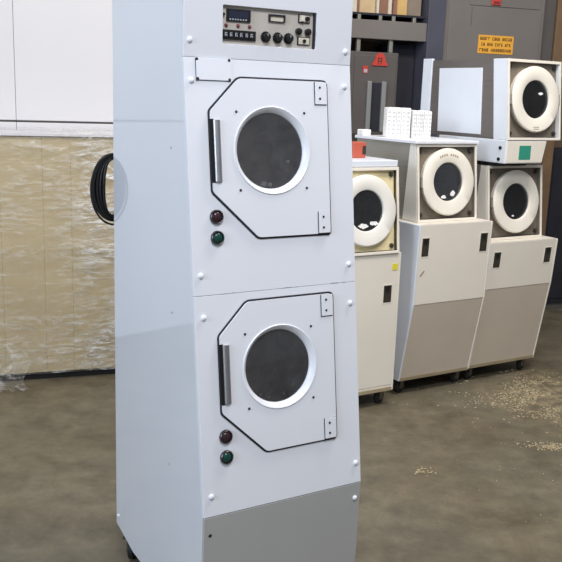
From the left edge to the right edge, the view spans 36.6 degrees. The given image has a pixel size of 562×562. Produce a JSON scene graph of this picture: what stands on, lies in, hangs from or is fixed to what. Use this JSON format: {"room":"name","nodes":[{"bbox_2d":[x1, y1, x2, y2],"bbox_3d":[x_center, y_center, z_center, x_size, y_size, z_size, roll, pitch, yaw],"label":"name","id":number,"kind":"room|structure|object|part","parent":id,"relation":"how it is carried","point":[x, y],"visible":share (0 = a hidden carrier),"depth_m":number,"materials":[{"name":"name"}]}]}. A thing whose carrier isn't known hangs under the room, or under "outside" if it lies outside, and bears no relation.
{"room":"warehouse","nodes":[
{"label":"warehouse","id":0,"kind":"room"},
{"bbox_2d":[0,0,15,129],"bbox_3d":[-3.344,-0.952,4.487,3.714,3.100,0.060,-2,13,-18],"label":"wall panel","id":1,"kind":"object","parent":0,"point":[7,71],"visible":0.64,"depth_m":4.97,"materials":[{"name":"white paint"}]},
{"bbox_2d":[12,0,112,131],"bbox_3d":[-0.718,-1.051,5.348,1.814,3.100,0.061,-2,13,-18],"label":"wall panel","id":2,"kind":"object","parent":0,"point":[63,49],"visible":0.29,"depth_m":5.07,"materials":[{"name":"white paint"}]},
{"bbox_2d":[0,309,561,561],"bbox_3d":[1.966,1.020,3.791,20.000,0.100,15.000,2,12,0],"label":"floor","id":3,"kind":"structure","parent":0,"point":[58,503],"depth_m":3.94,"materials":[{"name":"concrete"}]},
{"bbox_2d":[0,128,114,380],"bbox_3d":[-1.468,-0.149,4.937,1.830,1.463,0.584,-2,13,-18],"label":"load","id":4,"kind":"object","parent":3,"relation":"on","point":[57,274],"visible":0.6,"depth_m":4.88,"materials":[{"name":"beige plastic"}]},
{"bbox_2d":[112,0,360,561],"bbox_3d":[-0.163,0.061,2.786,0.555,2.060,0.795,-5,14,-30],"label":"dryer","id":5,"kind":"object","parent":3,"relation":"on","point":[238,439],"visible":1,"depth_m":2.54,"materials":[{"name":"white metal"}]},
{"bbox_2d":[90,153,113,225],"bbox_3d":[-0.582,-0.318,2.942,0.172,0.250,0.037,-5,14,-30],"label":"power cord","id":6,"kind":"object","parent":5,"relation":"hanging from","point":[98,179],"visible":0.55,"depth_m":2.90,"materials":[{"name":"black rubber"}]},
{"bbox_3d":[-0.386,0.039,2.636,0.014,1.969,0.738,-5,14,-30],"label":"panel","id":7,"kind":"part","parent":5,"relation":"part of","materials":[{"name":"white metal"}]},
{"bbox_3d":[-0.189,-0.585,2.354,0.106,0.060,0.009,-5,14,-30],"label":"access plate","id":8,"kind":"part","parent":5,"relation":"part of","materials":[{"name":"white metal"}]},
{"bbox_3d":[-0.186,-0.587,2.353,0.106,0.060,0.011,-5,14,-30],"label":"plate","id":9,"kind":"part","parent":5,"relation":"part of","materials":[{"name":"white metal"}]},
{"bbox_3d":[-0.175,-0.363,2.367,0.022,0.169,0.032,-5,14,-30],"label":"door handle","id":10,"kind":"part","parent":5,"relation":"part of","materials":[{"name":"metal"}]},
{"bbox_3d":[-0.153,0.267,2.429,0.022,0.169,0.032,-5,14,-30],"label":"door handle","id":11,"kind":"part","parent":5,"relation":"part of","materials":[{"name":"metal"}]},
{"bbox_3d":[-0.041,-0.696,2.424,0.032,0.032,0.016,-5,14,-30],"label":"control knob","id":12,"kind":"part","parent":5,"relation":"part of","materials":[{"name":"black plastic"}]},
{"bbox_3d":[-0.026,-0.768,2.419,0.548,0.276,0.010,-5,14,-30],"label":"head panel","id":13,"kind":"part","parent":5,"relation":"part of","materials":[{"name":"white metal"}]},
{"bbox_3d":[-0.019,-0.305,2.481,0.548,0.653,0.099,-5,14,-30],"label":"panel","id":14,"kind":"part","parent":5,"relation":"part of","materials":[{"name":"white metal"}]},
{"bbox_3d":[-0.036,-0.724,2.436,0.326,0.124,0.010,-5,14,-30],"label":"control panel","id":15,"kind":"part","parent":5,"relation":"part of","materials":[{"name":"beige metal"}]},
{"bbox_3d":[-0.027,-0.354,2.465,0.398,0.457,0.064,-5,14,-30],"label":"door","id":16,"kind":"part","parent":5,"relation":"part of","materials":[{"name":"white metal"}]},
{"bbox_3d":[-0.025,-0.354,2.462,0.387,0.446,0.066,-5,14,-30],"label":"door panel","id":17,"kind":"part","parent":5,"relation":"part of","materials":[{"name":"white metal"}]},
{"bbox_3d":[0.003,0.341,2.545,0.548,0.635,0.097,-5,14,-30],"label":"panel","id":18,"kind":"part","parent":5,"relation":"part of","materials":[{"name":"white metal"}]},
{"bbox_3d":[-0.005,0.276,2.527,0.398,0.457,0.064,-5,14,-30],"label":"door","id":19,"kind":"part","parent":5,"relation":"part of","materials":[{"name":"white metal"}]},
{"bbox_3d":[-0.012,-0.752,2.434,0.054,0.020,0.006,-5,14,-30],"label":"meter frame","id":20,"kind":"part","parent":5,"relation":"part of","materials":[{"name":"plastic"}]},
{"bbox_3d":[-0.003,0.276,2.525,0.387,0.446,0.066,-5,14,-30],"label":"door panel","id":21,"kind":"part","parent":5,"relation":"part of","materials":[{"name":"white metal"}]},
{"bbox_3d":[-0.007,-0.699,2.444,0.032,0.032,0.016,-5,14,-30],"label":"control knob","id":22,"kind":"part","parent":5,"relation":"part of","materials":[{"name":"black plastic"}]},
{"bbox_3d":[0.006,0.855,2.623,0.548,0.400,0.019,-5,14,-30],"label":"foot panel","id":23,"kind":"part","parent":5,"relation":"part of","materials":[{"name":"grey metal"}]},
{"bbox_3d":[0.024,-0.702,2.462,0.032,0.032,0.016,-5,14,-30],"label":"control knob","id":24,"kind":"part","parent":5,"relation":"part of","materials":[{"name":"black plastic"}]},
{"bbox_2d":[297,37,309,45],"bbox_3d":[0.066,-0.703,2.493,0.038,0.024,0.024,2,12,0],"label":"switch plate","id":25,"kind":"object","parent":5,"relation":"attached to","point":[301,41],"depth_m":2.49,"materials":[{"name":"beige plastic"}]},
{"bbox_2d":[298,14,309,23],"bbox_3d":[0.067,-0.764,2.478,0.035,0.024,0.025,2,12,0],"label":"switch plate","id":26,"kind":"object","parent":5,"relation":"attached to","point":[302,18],"depth_m":2.47,"materials":[{"name":"beige plastic"}]},
{"bbox_3d":[0.097,-0.735,2.503,0.006,0.100,0.006,-5,14,-30],"label":"edge trim","id":27,"kind":"part","parent":5,"relation":"part of","materials":[{"name":"black rubber"}]},
{"bbox_2d":[350,51,397,140],"bbox_3d":[0.367,-0.693,6.417,0.845,2.015,0.450,-2,13,-18],"label":"tall cabinet","id":28,"kind":"object","parent":3,"relation":"on","point":[373,75],"visible":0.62,"depth_m":6.16,"materials":[{"name":"grey metal"}]},
{"bbox_3d":[0.669,-1.048,6.218,0.360,0.075,0.044,-2,13,-18],"label":"sill","id":29,"kind":"part","parent":28,"relation":"part of","materials":[{"name":"metal"}]},
{"bbox_3d":[0.632,-1.266,6.166,0.034,0.360,0.024,-2,13,-18],"label":"upright handle","id":30,"kind":"part","parent":28,"relation":"part of","materials":[{"name":"silver metal"}]},
{"bbox_3d":[0.741,-1.270,6.202,0.034,0.360,0.024,-2,13,-18],"label":"upright handle","id":31,"kind":"part","parent":28,"relation":"part of","materials":[{"name":"silver metal"}]},
{"bbox_2d":[351,12,426,52],"bbox_3d":[0.506,-1.818,6.232,1.075,0.269,0.400,-2,13,-18],"label":"storage rack","id":32,"kind":"object","parent":28,"relation":"on","point":[391,29],"visible":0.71,"depth_m":6.13,"materials":[{"name":"grey metal"}]},
{"bbox_2d":[352,0,356,11],"bbox_3d":[0.445,-2.205,6.039,0.166,0.564,0.155,-2,13,-18],"label":"board","id":33,"kind":"object","parent":32,"relation":"on","point":[354,1],"visible":0.2,"depth_m":6.04,"materials":[{"name":"white wood"}]},
{"bbox_3d":[0.552,-1.695,6.098,0.028,0.089,0.030,-2,13,-18],"label":"foot post","id":34,"kind":"part","parent":32,"relation":"part of","materials":[{"name":"metal"}]},
{"bbox_2d":[357,0,359,11],"bbox_3d":[0.536,-2.234,6.069,0.024,0.614,0.143,-2,13,-18],"label":"board","id":35,"kind":"object","parent":32,"relation":"on","point":[358,1],"visible":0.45,"depth_m":6.06,"materials":[{"name":"brown wood"}]},
{"bbox_2d":[359,0,374,12],"bbox_3d":[0.606,-2.214,6.104,0.123,0.564,0.131,-2,13,-18],"label":"board","id":36,"kind":"object","parent":32,"relation":"on","point":[368,6],"visible":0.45,"depth_m":6.09,"materials":[{"name":"beige wood"}]},
{"bbox_2d":[375,0,379,12],"bbox_3d":[0.681,-2.238,6.110,0.019,0.614,0.155,-2,13,-18],"label":"board","id":37,"kind":"object","parent":32,"relation":"on","point":[376,1],"visible":0.45,"depth_m":6.10,"materials":[{"name":"white wood"}]},
{"bbox_2d":[379,0,387,13],"bbox_3d":[0.725,-2.217,6.137,0.070,0.564,0.143,-2,13,-18],"label":"board","id":38,"kind":"object","parent":32,"relation":"on","point":[383,4],"visible":0.45,"depth_m":6.12,"materials":[{"name":"brown wood"}]},
{"bbox_2d":[352,12,424,21],"bbox_3d":[0.509,-1.943,6.210,1.075,0.015,0.350,-2,13,-18],"label":"shelf","id":39,"kind":"object","parent":32,"relation":"attached to","point":[363,15],"depth_m":6.18,"materials":[{"name":"black metal"}]},
{"bbox_2d":[388,0,391,13],"bbox_3d":[0.775,-2.245,6.154,0.032,0.614,0.131,-2,13,-18],"label":"board","id":40,"kind":"object","parent":32,"relation":"on","point":[389,1],"visible":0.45,"depth_m":6.15,"materials":[{"name":"white wood"}]},
{"bbox_3d":[0.794,-1.704,6.177,0.028,0.089,0.030,-2,13,-18],"label":"foot post","id":41,"kind":"part","parent":32,"relation":"part of","materials":[{"name":"metal"}]},
{"bbox_2d":[391,0,396,13],"bbox_3d":[0.809,-2.219,6.158,0.027,0.564,0.155,-2,13,-18],"label":"board","id":42,"kind":"object","parent":32,"relation":"on","point":[394,2],"visible":0.45,"depth_m":6.14,"materials":[{"name":"brown wood"}]},
{"bbox_2d":[396,0,406,14],"bbox_3d":[0.864,-2.247,6.176,0.082,0.614,0.143,-2,13,-18],"label":"board","id":43,"kind":"object","parent":32,"relation":"on","point":[401,4],"visible":0.45,"depth_m":6.17,"materials":[{"name":"yellow wood"}]},
{"bbox_2d":[407,0,420,15],"bbox_3d":[0.958,-2.227,6.219,0.115,0.564,0.131,-2,13,-18],"label":"board","id":44,"kind":"object","parent":32,"relation":"on","point":[413,6],"visible":0.45,"depth_m":6.21,"materials":[{"name":"brown wood"}]},
{"bbox_2d":[354,252,400,403],"bbox_3d":[0.286,0.244,4.787,0.535,0.877,0.503,-5,14,-30],"label":"pedestal","id":45,"kind":"object","parent":3,"relation":"on","point":[377,277],"visible":0.34,"depth_m":4.63,"materials":[{"name":"beige metal"}]},
{"bbox_3d":[0.395,0.605,4.654,0.511,0.012,0.011,-5,14,-30],"label":"panel","id":46,"kind":"part","parent":45,"relation":"part of","materials":[{"name":"beige metal"}]},
{"bbox_3d":[0.396,0.622,4.655,0.511,0.019,0.015,-5,14,-30],"label":"rail","id":47,"kind":"part","parent":45,"relation":"part of","materials":[{"name":"beige metal"}]},
{"bbox_2d":[352,156,399,255],"bbox_3d":[0.336,-0.426,4.649,0.432,0.492,0.516,-5,14,-30],"label":"dryer","id":48,"kind":"object","parent":45,"relation":"on","point":[375,180],"visible":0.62,"depth_m":4.52,"materials":[{"name":"metal"}]},
{"bbox_2d":[352,141,365,157],"bbox_3d":[0.408,-0.716,4.631,0.088,0.085,0.082,-5,14,-30],"label":"switch box","id":49,"kind":"object","parent":48,"relation":"on","point":[358,148],"visible":0.77,"depth_m":4.59,"materials":[{"name":"orange plastic"}]},
{"bbox_3d":[0.325,-0.193,4.706,0.404,0.012,0.502,-5,14,-30],"label":"panel","id":50,"kind":"part","parent":48,"relation":"part of","materials":[{"name":"metal"}]},
{"bbox_3d":[0.514,-0.427,4.763,0.012,0.457,0.502,-5,14,-30],"label":"panel","id":51,"kind":"part","parent":48,"relation":"part of","materials":[{"name":"metal"}]},
{"bbox_3d":[0.513,0.178,4.908,0.012,0.785,0.500,-5,14,-30],"label":"panel","id":52,"kind":"part","parent":45,"relation":"part of","materials":[{"name":"white metal"}]},
{"bbox_2d":[374,44,414,107],"bbox_3d":[0.830,-0.775,6.689,0.200,2.090,0.300,-2,13,-18],"label":"tall cabinet","id":53,"kind":"object","parent":3,"relation":"on","point":[406,52],"visible":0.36,"depth_m":6.39,"materials":[{"name":"grey metal"}]},
{"bbox_2d":[410,0,446,136],"bbox_3d":[1.071,-1.235,6.465,0.140,3.100,0.270,-2,13,-18],"label":"column","id":54,"kind":"structure","parent":3,"relation":"on","point":[434,11],"depth_m":6.23,"materials":[{"name":"blue metal"}]},
{"bbox_2d":[393,218,492,391],"bbox_3d":[0.825,0.113,5.134,0.540,1.020,0.601,-5,14,-30],"label":"pedestal","id":55,"kind":"object","parent":3,"relation":"on","point":[444,268],"visible":0.69,"depth_m":4.87,"materials":[{"name":"beige metal"}]},
{"bbox_3d":[0.598,0.089,4.993,0.012,0.928,0.600,-5,14,-30],"label":"panel","id":56,"kind":"part","parent":55,"relation":"part of","materials":[{"name":"white metal"}]},
{"bbox_2d":[355,135,478,222],"bbox_3d":[0.797,-0.621,5.043,0.462,0.449,0.629,-5,14,-30],"label":"dryer","id":57,"kind":"object","parent":55,"relation":"on","point":[438,176],"visible":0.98,"depth_m":4.82,"materials":[{"name":"metal"}]},
{"bbox_2d":[357,129,370,134],"bbox_3d":[0.500,-0.895,5.116,0.060,0.035,0.060,-5,14,-30],"label":"carton","id":58,"kind":"object","parent":57,"relation":"on","point":[360,131],"visible":1,"depth_m":5.09,"materials":[{"name":"white cardboard"}]},
{"bbox_3d":[0.616,-0.598,4.950,0.012,0.431,0.615,-5,14,-30],"label":"panel","id":59,"kind":"part","parent":57,"relation":"part of","materials":[{"name":"metal"}]},
{"bbox_2d":[383,107,410,137],"bbox_3d":[0.678,-0.929,4.976,0.139,0.172,0.101,1,12,-6],"label":"block","id":60,"kind":"object","parent":57,"relation":"on","point":[396,123],"visible":1,"depth_m":4.93,"materials":[{"name":"white plastic"}]},
{"bbox_3d":[0.793,-0.836,5.016,0.462,0.018,0.585,-5,14,-30],"label":"lid","id":61,"kind":"part","parent":57,"relation":"part of","materials":[{"name":"white metal"}]},
{"bbox_2d":[409,110,431,138],"bbox_3d":[0.813,-0.916,4.966,0.107,0.160,0.089,1,12,-6],"label":"block","id":62,"kind":"object","parent":57,"relation":"on","point":[420,122],"visible":0.98,"depth_m":4.93,"materials":[{"name":"white paper"}]},
{"bbox_3d":[0.792,-0.410,5.100,0.409,0.012,0.615,-5,14,-30],"label":"panel","id":63,"kind":"part","parent":57,"relation":"part of","materials":[{"name":"metal"}]},
{"bbox_3d":[0.928,-0.562,4.838,0.407,0.402,0.056,-5,14,-30],"label":"plate","id":64,"kind":"part","parent":57,"relation":"part of","materials":[{"name":"brown metal"}]},
{"bbox_3d":[0.983,-0.631,5.160,0.012,0.431,0.615,-5,14,-30],"label":"panel","id":65,"kind":"part","parent":57,"relation":"part of","materials":[{"name":"metal"}]},
{"bbox_3d":[0.909,0.551,5.057,0.516,0.019,0.018,-5,14,-30],"label":"rail","id":66,"kind":"part","parent":55,"relation":"part of","materials":[{"name":"grey metal"}]},
{"bbox_3d":[0.937,0.329,4.972,0.516,0.452,0.092,-5,14,-30],"label":"panel","id":67,"kind":"part","parent":55,"relation":"part of","materials":[{"name":"beige metal"}]},
{"bbox_3d":[0.841,-0.379,5.028,0.516,0.012,0.596,-5,14,-30],"label":"panel","id":68,"kind":"part","parent":55,"relation":"part of","materials":[{"name":"white metal"}]},
{"bbox_3d":[0.977,-0.105,4.833,0.516,0.455,0.026,-5,14,-30],"label":"panel","id":69,"kind":"part","parent":55,"relation":"part of","materials":[{"name":"white metal"}]},
{"bbox_3d":[1.055,0.048,5.255,0.012,0.928,0.600,-5,14,-30],"label":"panel","id":70,"kind":"part","parent":55,"relation":"part of","materials":[{"name":"white metal"}]},
{"bbox_2d":[392,368,561,538],"bbox_3d":[1.344,0.798,4.461,1.626,0.002,2.410,6,13,18],"label":"wood shavings","id":71,"kind":"object","parent":3,"relation":"on","point":[553,445],"visible":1,"depth_m":4.87},
{"bbox_2d":[437,0,545,136],"bbox_3d":[1.515,-1.222,6.709,0.845,3.000,0.440,-2,13,-18],"label":"enclosure","id":72,"kind":"object","parent":3,"relation":"on","point":[474,29],"visible":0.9,"depth_m":6.36,"materials":[{"name":"grey metal"}]},
{"bbox_2d":[479,37,511,52],"bbox_3d":[1.613,-1.775,6.387,0.274,0.104,0.002,-2,13,-18],"label":"sign","id":73,"kind":"object","parent":72,"relation":"attached to","point":[481,38],"depth_m":6.38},
{"bbox_3d":[1.690,-2.321,6.296,0.600,0.565,0.006,-2,13,-18],"label":"door","id":74,"kind":"part","parent":72,"relation":"part of","materials":[{"name":"grey metal"}]},
{"bbox_2d":[463,235,557,378],"bbox_3d":[1.299,0.132,5.437,0.560,0.885,0.600,-5,14,-30],"label":"pedestal","id":75,"kind":"object","parent":3,"relation":"on","point":[519,273],"visible":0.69,"depth_m":5.21,"materials":[{"name":"beige metal"}]},
{"bbox_3d":[1.064,0.109,5.291,0.012,0.793,0.600,-5,14,-30],"label":"panel","id":76,"kind":"part","parent":75,"relation":"part of","materials":[{"name":"white metal"}]},
{"bbox_3d":[1.385,0.505,5.346,0.536,0.019,0.018,-5,14,-30],"label":"rail","id":77,"kind":"part","parent":75,"relation":"part of","materials":[{"name":"grey metal"}]},
{"bbox_2d":[477,163,541,240],"bbox_3d":[1.297,-0.521,5.321,0.451,0.439,0.530,-5,14,-30],"label":"dryer","id":78,"kind":"object","parent":75,"relation":"on","point":[510,197],"visible":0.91,"depth_m":5.11,"materials":[{"name":"metal"}]},
{"bbox_3d":[1.106,-0.506,5.220,0.012,0.439,0.516,-5,14,-30],"label":"panel","id":79,"kind":"part","parent":78,"relation":"part of","materials":[{"name":"metal"}]},
{"bbox_2d":[439,135,546,165],"bbox_3d":[1.275,-0.797,5.183,0.330,0.155,0.590,-5,14,-30],"label":"control console","id":80,"kind":"object","parent":78,"relation":"on","point":[491,152],"visible":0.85,"depth_m":4.95,"materials":[{"name":"white metal"}]},
{"bbox_2d":[420,58,561,139],"bbox_3d":[1.288,-1.124,5.228,0.439,0.463,0.796,-5,14,-30],"label":"dryer","id":81,"kind":"object","parent":80,"relation":"on","point":[501,98],"visible":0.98,"depth_m":4.98,"materials":[{"name":"beige metal"}]},
{"bbox_3d":[1.101,-1.106,5.141,0.014,0.451,0.582,-5,14,-30],"label":"panel","id":82,"kind":"part","parent":81,"relation":"part of","materials":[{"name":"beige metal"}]},
{"bbox_3d":[1.455,-1.052,4.948,0.397,0.424,0.059,-5,14,-30],"label":"plate","id":83,"kind":"part","parent":81,"relation":"part of","materials":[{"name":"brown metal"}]},
{"bbox_3d":[1.423,-0.749,4.939,0.312,0.124,0.008,-5,14,-30],"label":"plate","id":84,"kind":"part","parent":80,"relation":"part of","materials":[{"name":"beige ceramic"}]},
{"bbox_3d":[1.399,-0.481,5.153,0.418,0.410,0.057,-5,14,-30],"label":"plate","id":85,"kind":"part","parent":78,"relation":"part of","materials":[{"name":"brown metal"}]},
{"bbox_3d":[1.288,-0.315,5.373,0.420,0.012,0.516,-5,14,-30],"label":"panel","id":86,"kind":"part","parent":78,"relation":"part of","materials":[{"name":"metal"}]},
{"bbox_3d":[1.483,-0.540,5.436,0.012,0.439,0.516,-5,14,-30],"label":"panel","id":87,"kind":"part","parent":78,"relation":"part of","materials":[{"name":"metal"}]},
{"bbox_3d":[1.413,0.263,5.259,0.536,0.489,0.088,-5,14,-30],"label":"panel","id":88,"kind":"part","parent":75,"relation":"part of","materials":[{"name":"beige metal"}]},
{"bbox_3d":[1.451,-0.104,5.134,0.536,0.283,0.031,-5,14,-30],"label":"panel","id":89,"kind":"part","parent":75,"relation":"part of","materials":[{"name":"white metal"}]},
{"bbox_3d":[1.312,-0.294,5.345,0.536,0.012,0.596,-5,14,-30],"label":"panel","id":90,"kind":"part","parent":75,"relation":"part of","materials":[{"name":"white metal"}]},
{"bbox_3d":[1.538,0.066,5.563,0.012,0.793,0.600,-5,14,-30],"label":"panel","id":91,"kind":"part","parent":75,"relation":"part of","materials":[{"name":"white metal"}]},
{"bbox_2d":[530,0,556,164],"bbox_3d":[1.986,-1.232,6.828,0.115,3.000,0.270,-2,13,-18],"label":"duct","id":92,"kind":"object","parent":3,"relation":"on","point":[550,5],"visible":0.02,"depth_m":6.55,"materials":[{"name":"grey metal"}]},
{"bbox_2d":[541,0,561,235],"bbox_3d":[2.120,-1.268,6.778,0.090,3.100,0.130,-2,13,-18],"label":"timber post","id":93,"kind":"object","parent":3,"relation":"on","point":[556,55],"visible":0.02,"depth_m":6.76,"materials":[{"name":"brown wood"}]},
{"bbox_2d":[545,147,561,309],"bbox_3d":[2.516,-0.458,7.283,0.900,1.330,0.408,-2,13,-18],"label":"locker","id":94,"kind":"object","parent":3,"relation":"on","point":[554,212],"visible":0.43,"depth_m":6.97,"materials":[{"name":"black metal"}]},
{"bbox_2d":[12,5,561,146],"bbox_3d":[0.392,-1.855,6.617,17.000,4.200,0.100,-2,13,-18],"label":"wall","id":95,"kind":"structure","parent":0,"point":[364,46],"depth_m":6.68,"materials":[{"name":"grey paint"}]}
]}

